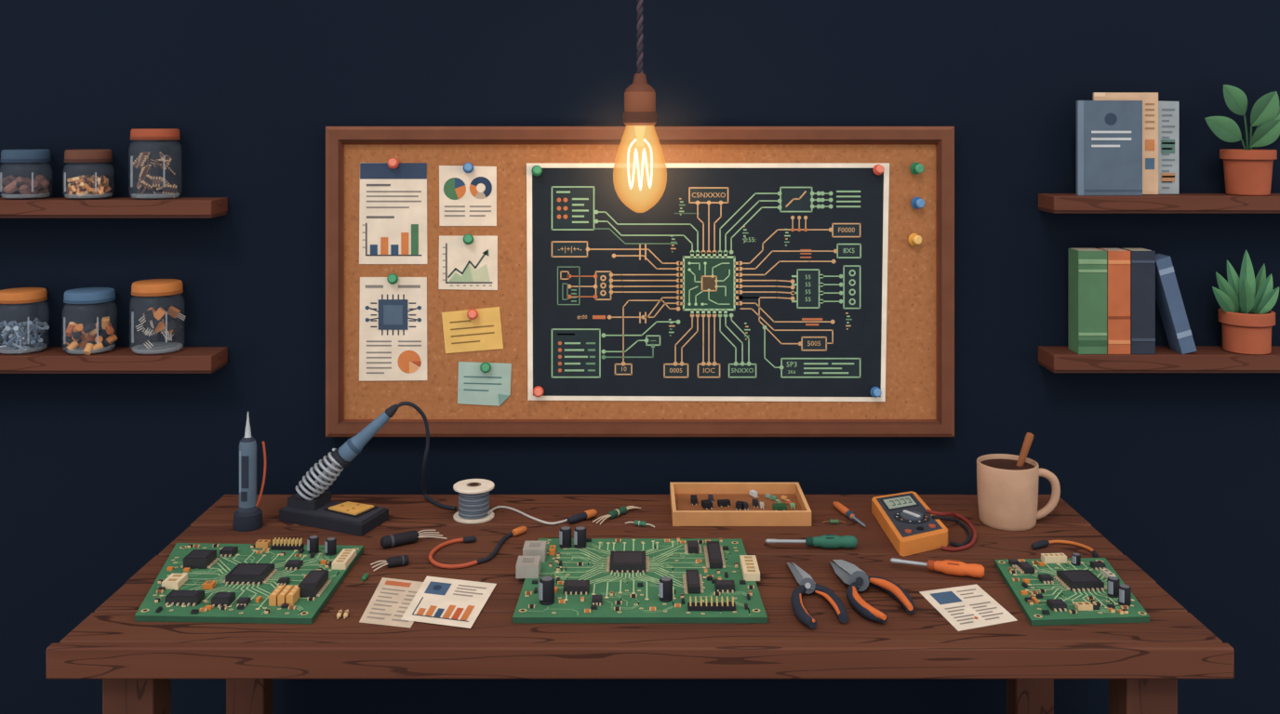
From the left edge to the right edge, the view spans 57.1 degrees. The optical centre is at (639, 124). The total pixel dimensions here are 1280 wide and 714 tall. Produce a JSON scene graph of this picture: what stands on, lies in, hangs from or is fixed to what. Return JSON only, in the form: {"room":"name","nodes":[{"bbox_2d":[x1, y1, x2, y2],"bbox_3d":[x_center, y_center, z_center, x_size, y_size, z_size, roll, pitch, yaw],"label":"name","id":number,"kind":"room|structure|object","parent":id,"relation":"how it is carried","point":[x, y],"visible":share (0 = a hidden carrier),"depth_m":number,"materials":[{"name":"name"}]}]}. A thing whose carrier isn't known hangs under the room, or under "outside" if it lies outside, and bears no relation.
{"room":"electronics workshop","nodes":[
{"label":"electronics workshop","id":0,"kind":"room"},
{"bbox_2d":[0,0,1279,713],"bbox_3d":[0.000,0.120,3.250,8.000,3.200,0.100,0,0,0],"label":"wall","id":1,"kind":"structure","parent":0,"point":[1180,473],"depth_m":3.20,"materials":[{"name":"paint"}]},
{"bbox_2d":[0,346,227,373],"bbox_3d":[-1.592,0.629,3.138,0.942,0.047,0.125,0,0,0],"label":"wall shelf","id":2,"kind":"object","parent":1,"relation":"attached to","point":[44,360],"visible":1,"depth_m":3.08,"materials":[{"name":"brown wood"}]},
{"bbox_2d":[0,287,49,353],"bbox_3d":[-1.650,0.523,3.136,0.133,0.164,0.130,0,0,0],"label":"jar","id":3,"kind":"object","parent":2,"relation":"on","point":[20,295],"visible":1,"depth_m":3.11,"materials":[{"name":"grey metal"}]},
{"bbox_2d":[61,287,117,355],"bbox_3d":[-1.468,0.524,3.137,0.134,0.166,0.134,0,0,0],"label":"jar","id":4,"kind":"object","parent":2,"relation":"on","point":[87,333],"visible":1,"depth_m":3.10,"materials":[{"name":"blue"}]},
{"bbox_2d":[131,279,186,349],"bbox_3d":[-1.288,0.512,3.137,0.136,0.186,0.136,0,0,0],"label":"jar","id":5,"kind":"object","parent":2,"relation":"on","point":[153,321],"visible":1,"depth_m":3.11,"materials":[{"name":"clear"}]},
{"bbox_2d":[0,197,227,218],"bbox_3d":[-1.592,0.222,3.138,0.942,0.047,0.125,0,0,0],"label":"wall shelf","id":6,"kind":"object","parent":1,"relation":"attached to","point":[10,207],"visible":1,"depth_m":3.08,"materials":[{"name":"brown wood"}]},
{"bbox_2d":[0,149,51,198],"bbox_3d":[-1.638,0.133,3.137,0.126,0.131,0.126,0,0,0],"label":"jar","id":7,"kind":"object","parent":6,"relation":"on","point":[13,185],"visible":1,"depth_m":3.10,"materials":[{"name":"blue"}]},
{"bbox_2d":[64,149,112,197],"bbox_3d":[-1.471,0.132,3.137,0.125,0.130,0.125,0,0,0],"label":"jar","id":8,"kind":"object","parent":6,"relation":"on","point":[83,185],"visible":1,"depth_m":3.10,"materials":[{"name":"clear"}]},
{"bbox_2d":[130,128,180,198],"bbox_3d":[-1.293,0.106,3.137,0.131,0.190,0.131,0,0,0],"label":"jar","id":9,"kind":"object","parent":6,"relation":"on","point":[144,159],"visible":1,"depth_m":3.11,"materials":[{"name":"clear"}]},
{"bbox_2d":[325,126,954,437],"bbox_3d":[0.000,0.421,3.170,1.684,0.832,0.060,0,0,0],"label":"notice board","id":10,"kind":"object","parent":1,"relation":"attached to","point":[919,402],"visible":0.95,"depth_m":3.17,"materials":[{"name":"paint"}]},
{"bbox_2d":[386,273,398,284],"bbox_3d":[-0.663,0.414,3.146,0.029,0.028,0.031,0,0,0],"label":"pin","id":11,"kind":"object","parent":10,"relation":"attached to","point":[393,278],"visible":1,"depth_m":3.13,"materials":[{"name":"plastic"}]},
{"bbox_2d":[359,277,426,381],"bbox_3d":[-0.664,0.550,3.162,0.184,0.279,0.003,0,0,0],"label":"microchip report","id":12,"kind":"object","parent":10,"relation":"attached to","point":[393,318],"visible":1,"depth_m":3.16,"materials":[{"name":"paper"}]},
{"bbox_2d":[359,162,426,264],"bbox_3d":[-0.664,0.239,3.163,0.184,0.273,0.002,0,0,0],"label":"bar chart report","id":13,"kind":"object","parent":10,"relation":"attached to","point":[393,202],"visible":1,"depth_m":3.16,"materials":[{"name":"paper"}]},
{"bbox_2d":[387,158,399,168],"bbox_3d":[-0.662,0.104,3.146,0.029,0.028,0.031,0,0,0],"label":"pin","id":14,"kind":"object","parent":10,"relation":"attached to","point":[393,163],"visible":1,"depth_m":3.13,"materials":[{"name":"plastic"}]},
{"bbox_2d":[439,165,496,226],"bbox_3d":[-0.463,0.192,3.163,0.155,0.163,0.002,0,0,0],"label":"page","id":15,"kind":"object","parent":10,"relation":"attached to","point":[465,199],"visible":1,"depth_m":3.16,"materials":[{"name":"paper"}]},
{"bbox_2d":[438,236,497,290],"bbox_3d":[-0.463,0.372,3.163,0.159,0.146,0.002,0,0,0],"label":"page","id":16,"kind":"object","parent":10,"relation":"attached to","point":[473,266],"visible":1,"depth_m":3.16,"materials":[{"name":"paper"}]},
{"bbox_2d":[463,162,473,173],"bbox_3d":[-0.460,0.116,3.146,0.029,0.028,0.031,0,0,0],"label":"pin","id":17,"kind":"object","parent":10,"relation":"attached to","point":[468,167],"visible":1,"depth_m":3.13,"materials":[{"name":"paint"}]},
{"bbox_2d":[463,234,473,244],"bbox_3d":[-0.460,0.307,3.146,0.029,0.028,0.031,0,0,0],"label":"pin","id":18,"kind":"object","parent":10,"relation":"attached to","point":[468,239],"visible":1,"depth_m":3.13,"materials":[{"name":"paint"}]},
{"bbox_2d":[441,306,503,353],"bbox_3d":[-0.451,0.553,3.163,0.165,0.125,0.002,0,0,0],"label":"sticky note","id":19,"kind":"object","parent":10,"relation":"attached to","point":[461,334],"visible":1,"depth_m":3.16,"materials":[{"name":"paper"}]},
{"bbox_2d":[466,308,478,319],"bbox_3d":[-0.449,0.509,3.146,0.029,0.028,0.031,0,0,0],"label":"pin","id":20,"kind":"object","parent":10,"relation":"attached to","point":[472,313],"visible":1,"depth_m":3.13,"materials":[{"name":"paint"}]},
{"bbox_2d":[457,361,511,406],"bbox_3d":[-0.418,0.698,3.162,0.145,0.119,0.003,0,0,0],"label":"sticky note","id":21,"kind":"object","parent":10,"relation":"attached to","point":[474,387],"visible":1,"depth_m":3.16,"materials":[{"name":"paper"}]},
{"bbox_2d":[480,361,491,373],"bbox_3d":[-0.414,0.651,3.146,0.029,0.028,0.031,0,0,0],"label":"pin","id":22,"kind":"object","parent":10,"relation":"attached to","point":[485,367],"visible":1,"depth_m":3.13,"materials":[{"name":"paint"}]},
{"bbox_2d":[531,165,542,175],"bbox_3d":[-0.276,0.124,3.146,0.029,0.028,0.031,0,0,0],"label":"pin","id":23,"kind":"object","parent":10,"relation":"attached to","point":[537,170],"visible":1,"depth_m":3.13,"materials":[{"name":"paint"}]},
{"bbox_2d":[533,386,543,397],"bbox_3d":[-0.273,0.716,3.146,0.029,0.028,0.031,0,0,0],"label":"pin","id":24,"kind":"object","parent":10,"relation":"attached to","point":[538,392],"visible":1,"depth_m":3.13,"materials":[{"name":"plastic"}]},
{"bbox_2d":[526,163,889,401],"bbox_3d":[0.183,0.425,3.162,0.976,0.642,0.003,0,0,0],"label":"poster","id":25,"kind":"object","parent":10,"relation":"attached to","point":[742,282],"visible":1,"depth_m":3.16,"materials":[{"name":"paper"},{"name":"ink"}]},
{"bbox_2d":[870,386,881,398],"bbox_3d":[0.631,0.718,3.146,0.029,0.028,0.031,0,0,0],"label":"pin","id":26,"kind":"object","parent":10,"relation":"attached to","point":[875,392],"visible":1,"depth_m":3.13,"materials":[{"name":"paint"}]},
{"bbox_2d":[873,164,884,174],"bbox_3d":[0.639,0.121,3.146,0.029,0.028,0.031,0,0,0],"label":"pin","id":27,"kind":"object","parent":10,"relation":"attached to","point":[878,169],"visible":1,"depth_m":3.13,"materials":[{"name":"paint"}]},
{"bbox_2d":[907,233,921,245],"bbox_3d":[0.736,0.308,3.146,0.034,0.033,0.036,0,0,0],"label":"pin","id":28,"kind":"object","parent":10,"relation":"attached to","point":[914,239],"visible":1,"depth_m":3.13,"materials":[{"name":"paint"}]},
{"bbox_2d":[910,162,923,174],"bbox_3d":[0.741,0.118,3.146,0.034,0.033,0.036,0,0,0],"label":"pin","id":29,"kind":"object","parent":10,"relation":"attached to","point":[916,168],"visible":1,"depth_m":3.14,"materials":[{"name":"paint"}]},
{"bbox_2d":[911,197,924,209],"bbox_3d":[0.744,0.210,3.146,0.034,0.033,0.036,0,0,0],"label":"pin","id":30,"kind":"object","parent":10,"relation":"attached to","point":[917,203],"visible":1,"depth_m":3.13,"materials":[{"name":"paint"}]},
{"bbox_2d":[1038,346,1279,373],"bbox_3d":[1.553,0.628,3.138,0.942,0.049,0.125,0,0,0],"label":"wall shelf","id":31,"kind":"object","parent":1,"relation":"attached to","point":[1057,359],"visible":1,"depth_m":3.08,"materials":[{"name":"brown wood"}]},
{"bbox_2d":[1068,248,1196,354],"bbox_3d":[1.306,0.468,3.120,0.312,0.273,0.074,0,0,0],"label":"books","id":32,"kind":"object","parent":31,"relation":"on","point":[1113,292],"visible":1,"depth_m":3.08,"materials":[{"name":"paper"},{"name":"cardboard"}]},
{"bbox_2d":[1212,249,1279,355],"bbox_3d":[1.612,0.468,3.120,0.143,0.270,0.155,0,0,36],"label":"aloe plant","id":33,"kind":"object","parent":31,"relation":"on","point":[1246,316],"visible":1,"depth_m":3.10,"materials":[{"name":"foliage"},{"name":"terracotta"},{"name":"soil"}]},
{"bbox_2d":[1038,193,1279,213],"bbox_3d":[1.553,0.210,3.138,0.942,0.046,0.125,0,0,0],"label":"wall shelf","id":34,"kind":"object","parent":1,"relation":"attached to","point":[1050,203],"visible":1,"depth_m":3.08,"materials":[{"name":"brown wood"}]},
{"bbox_2d":[1076,100,1142,195],"bbox_3d":[1.238,0.061,3.103,0.170,0.250,0.013,0,0,0],"label":"notebook","id":35,"kind":"object","parent":34,"relation":"on","point":[1109,133],"visible":1,"depth_m":3.10,"materials":[{"name":"paper"},{"name":"cardboard"}]},
{"bbox_2d":[1093,92,1158,194],"bbox_3d":[1.290,0.050,3.126,0.170,0.270,0.009,0,0,0],"label":"document folder","id":36,"kind":"object","parent":34,"relation":"on","point":[1150,100],"visible":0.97,"depth_m":3.12,"materials":[{"name":"paper"},{"name":"cardboard"}]},
{"bbox_2d":[1158,101,1178,194],"bbox_3d":[1.385,0.060,3.147,0.113,0.250,0.007,0,0,0],"label":"printed report","id":37,"kind":"object","parent":34,"relation":"on","point":[1167,111],"visible":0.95,"depth_m":3.15,"materials":[{"name":"paper"}]},
{"bbox_2d":[1204,84,1279,196],"bbox_3d":[1.608,0.041,3.129,0.268,0.292,0.138,0,0,0],"label":"plant","id":38,"kind":"object","parent":34,"relation":"on","point":[1247,171],"visible":1,"depth_m":3.09,"materials":[{"name":"foliage"},{"name":"terracotta"},{"name":"soil"}]},
{"bbox_2d":[613,0,666,213],"bbox_3d":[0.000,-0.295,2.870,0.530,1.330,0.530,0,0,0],"label":"pendant lamp","id":39,"kind":"object","parent":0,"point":[639,172],"visible":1,"depth_m":2.83,"materials":[{"name":"glass"}]},
{"bbox_3d":[0.000,1.770,1.000,8.000,0.100,4.500,0,0,0],"label":"floor","id":40,"kind":"structure","parent":0,"visible":0},
{"bbox_2d":[46,494,1233,713],"bbox_3d":[0.000,1.347,2.642,2.212,0.746,0.911,0,0,0],"label":"table","id":41,"kind":"object","parent":40,"relation":"on","point":[136,662],"visible":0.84,"depth_m":2.27,"materials":[{"name":"brown wood"}]},
{"bbox_2d":[134,535,363,624],"bbox_3d":[-0.848,0.951,2.496,0.434,0.046,0.412,0,0,0],"label":"circuit board","id":42,"kind":"object","parent":41,"relation":"on","point":[285,581],"visible":1,"depth_m":2.46,"materials":[{"name":"fiberglass"},{"name":"plastic"},{"name":"metal"}]},
{"bbox_2d":[232,412,266,532],"bbox_3d":[-0.948,0.834,2.843,0.070,0.278,0.070,0,0,45],"label":"pump","id":43,"kind":"object","parent":41,"relation":"on","point":[247,517],"visible":1,"depth_m":2.83,"materials":[{"name":"paint"}]},
{"bbox_2d":[279,448,388,536],"bbox_3d":[-0.753,0.887,2.881,0.268,0.174,0.205,0,0,0],"label":"iron stand","id":44,"kind":"object","parent":41,"relation":"on","point":[311,507],"depth_m":2.87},
{"bbox_2d":[312,401,456,510],"bbox_3d":[-0.635,0.831,2.933,0.329,0.286,0.136,0,0,-32],"label":"iron","id":45,"kind":"object","parent":44,"relation":"in","point":[349,450],"visible":0.99,"depth_m":2.90,"materials":[{"name":"plastic"}]},
{"bbox_2d":[336,610,348,618],"bbox_3d":[-0.588,0.969,2.326,0.023,0.009,0.040,0,0,0],"label":"capacitors","id":46,"kind":"object","parent":41,"relation":"on","point":[340,613],"visible":1,"depth_m":2.32,"materials":[{"name":"ceramic"}]},
{"bbox_2d":[360,573,368,582],"bbox_3d":[-0.589,0.968,2.513,0.010,0.010,0.052,0,0,4],"label":"resistor","id":47,"kind":"object","parent":41,"relation":"on","point":[365,577],"visible":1,"depth_m":2.51,"materials":[{"name":"paint"}]},
{"bbox_2d":[370,555,409,571],"bbox_3d":[-0.549,0.963,2.585,0.080,0.022,0.042,0,0,-22],"label":"connector","id":48,"kind":"object","parent":41,"relation":"on","point":[397,561],"visible":1,"depth_m":2.58,"materials":[{"name":"paint"}]},
{"bbox_2d":[359,577,423,627],"bbox_3d":[-0.490,0.973,2.399,0.126,0.001,0.252,0,0,0],"label":"sheet","id":49,"kind":"object","parent":41,"relation":"on","point":[392,598],"visible":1,"depth_m":2.39,"materials":[{"name":"paper"}]},
{"bbox_2d":[380,530,446,548],"bbox_3d":[-0.531,0.960,2.736,0.147,0.028,0.069,0,0,-33],"label":"connector","id":50,"kind":"object","parent":41,"relation":"on","point":[410,537],"visible":1,"depth_m":2.71,"materials":[{"name":"paint"}]},
{"bbox_2d":[400,576,496,628],"bbox_3d":[-0.392,0.971,2.398,0.159,0.001,0.246,0,0,6],"label":"chart sheet","id":51,"kind":"object","parent":41,"relation":"on","point":[440,601],"visible":1,"depth_m":2.39,"materials":[{"name":"paper"}]},
{"bbox_2d":[428,526,527,569],"bbox_3d":[-0.384,0.965,2.703,0.149,0.017,0.275,0,0,20],"label":"jumper cable","id":52,"kind":"object","parent":41,"relation":"on","point":[520,530],"visible":1,"depth_m":2.68,"materials":[{"name":"rubber"}]},
{"bbox_2d":[453,479,567,525],"bbox_3d":[-0.315,0.933,2.921,0.294,0.082,0.129,0,0,0],"label":"spool","id":53,"kind":"object","parent":41,"relation":"on","point":[473,494],"visible":1,"depth_m":2.88,"materials":[{"name":"plastic"},{"name":"metal"}]},
{"bbox_2d":[567,509,597,523],"bbox_3d":[-0.142,0.963,2.889,0.088,0.021,0.021,0,0,-44],"label":"connector","id":54,"kind":"object","parent":41,"relation":"on","point":[587,514],"visible":1,"depth_m":2.88,"materials":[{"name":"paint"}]},
{"bbox_2d":[592,506,640,524],"bbox_3d":[-0.057,0.964,2.920,0.027,0.018,0.156,0,0,40],"label":"connector","id":55,"kind":"object","parent":41,"relation":"on","point":[623,510],"visible":1,"depth_m":2.91,"materials":[{"name":"paint"}]},
{"bbox_2d":[512,526,767,623],"bbox_3d":[-0.005,0.944,2.513,0.517,0.060,0.440,0,0,0],"label":"circuit board","id":56,"kind":"object","parent":41,"relation":"on","point":[580,579],"visible":1,"depth_m":2.47,"materials":[{"name":"fiberglass"},{"name":"plastic"},{"name":"metal"}]},
{"bbox_2d":[625,520,654,527],"bbox_3d":[0.000,0.967,2.850,0.078,0.012,0.013,0,0,20],"label":"resistor","id":57,"kind":"object","parent":41,"relation":"on","point":[636,523],"visible":1,"depth_m":2.85,"materials":[{"name":"paint"}]},
{"bbox_2d":[669,482,811,526],"bbox_3d":[0.247,0.956,2.966,0.336,0.035,0.235,0,0,0],"label":"tray","id":58,"kind":"object","parent":41,"relation":"on","point":[692,504],"visible":1,"depth_m":2.97,"materials":[{"name":"wood"}]},
{"bbox_2d":[765,534,857,548],"bbox_3d":[0.393,0.958,2.699,0.209,0.031,0.030,0,0,0],"label":"screwdriver","id":59,"kind":"object","parent":41,"relation":"on","point":[825,541],"visible":1,"depth_m":2.69,"materials":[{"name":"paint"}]},
{"bbox_2d":[786,562,848,628],"bbox_3d":[0.355,0.963,2.431,0.104,0.048,0.345,0,0,0],"label":"pliers","id":60,"kind":"object","parent":41,"relation":"on","point":[807,586],"visible":1,"depth_m":2.37,"materials":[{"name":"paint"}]},
{"bbox_2d":[822,520,845,523],"bbox_3d":[0.473,0.968,2.866,0.058,0.010,0.010,0,0,0],"label":"resistor","id":61,"kind":"object","parent":41,"relation":"on","point":[830,521],"visible":1,"depth_m":2.86,"materials":[{"name":"paint"}]},
{"bbox_2d":[833,501,865,527],"bbox_3d":[0.518,0.964,2.908,0.019,0.019,0.179,0,0,-15],"label":"screwdriver","id":62,"kind":"object","parent":41,"relation":"on","point":[842,509],"visible":1,"depth_m":2.92,"materials":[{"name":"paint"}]},
{"bbox_2d":[829,560,915,624],"bbox_3d":[0.482,0.960,2.442,0.133,0.059,0.344,0,0,0],"label":"pliers","id":63,"kind":"object","parent":41,"relation":"on","point":[858,580],"visible":1,"depth_m":2.41,"materials":[{"name":"metal"},{"name":"rubber"}]},
{"bbox_2d":[871,492,947,557],"bbox_3d":[0.648,0.950,2.830,0.134,0.047,0.365,0,0,0],"label":"digital multimeter","id":64,"kind":"object","parent":41,"relation":"on","point":[904,518],"visible":1,"depth_m":2.77,"materials":[{"name":"plastic"},{"name":"rubber"},{"name":"glass"}]},
{"bbox_2d":[890,558,984,578],"bbox_3d":[0.644,0.958,2.552,0.199,0.031,0.030,0,0,20],"label":"screwdriver","id":65,"kind":"object","parent":41,"relation":"on","point":[952,567],"visible":1,"depth_m":2.53,"materials":[{"name":"paint"}]},
{"bbox_2d":[926,509,976,551],"bbox_3d":[0.746,0.952,2.794,0.116,0.044,0.237,0,0,0],"label":"lead","id":66,"kind":"object","parent":41,"relation":"on","point":[965,545],"visible":1,"depth_m":2.80,"materials":[{"name":"rubber"}]},
{"bbox_2d":[919,585,1017,631],"bbox_3d":[0.662,0.973,2.372,0.136,0.001,0.209,0,0,-9],"label":"sheet","id":67,"kind":"object","parent":41,"relation":"on","point":[966,607],"visible":1,"depth_m":2.37,"materials":[{"name":"paper"}]},
{"bbox_2d":[976,453,1060,531],"bbox_3d":[0.914,0.899,2.865,0.183,0.148,0.145,0,0,32],"label":"coffee mug","id":68,"kind":"object","parent":41,"relation":"on","point":[1007,492],"visible":0.98,"depth_m":2.82,"materials":[{"name":"ceramic"},{"name":"coffee"}]},
{"bbox_2d":[1016,432,1033,466],"bbox_3d":[0.939,0.815,2.882,0.051,0.122,0.019,0,0,24],"label":"stick","id":69,"kind":"object","parent":68,"relation":"in","point":[1029,437],"visible":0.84,"depth_m":2.87,"materials":[{"name":"paint"}]},
{"bbox_2d":[1030,539,1098,558],"bbox_3d":[0.975,0.966,2.694,0.145,0.016,0.076,0,0,23],"label":"jumper cable","id":70,"kind":"object","parent":41,"relation":"on","point":[1044,543],"visible":1,"depth_m":2.70,"materials":[{"name":"paint"}]},
{"bbox_2d":[994,553,1149,626],"bbox_3d":[0.896,0.950,2.445,0.272,0.048,0.328,0,0,0],"label":"circuit board","id":71,"kind":"object","parent":41,"relation":"on","point":[1053,589],"visible":1,"depth_m":2.40,"materials":[{"name":"fiberglass"},{"name":"plastic"},{"name":"metal"}]}
]}

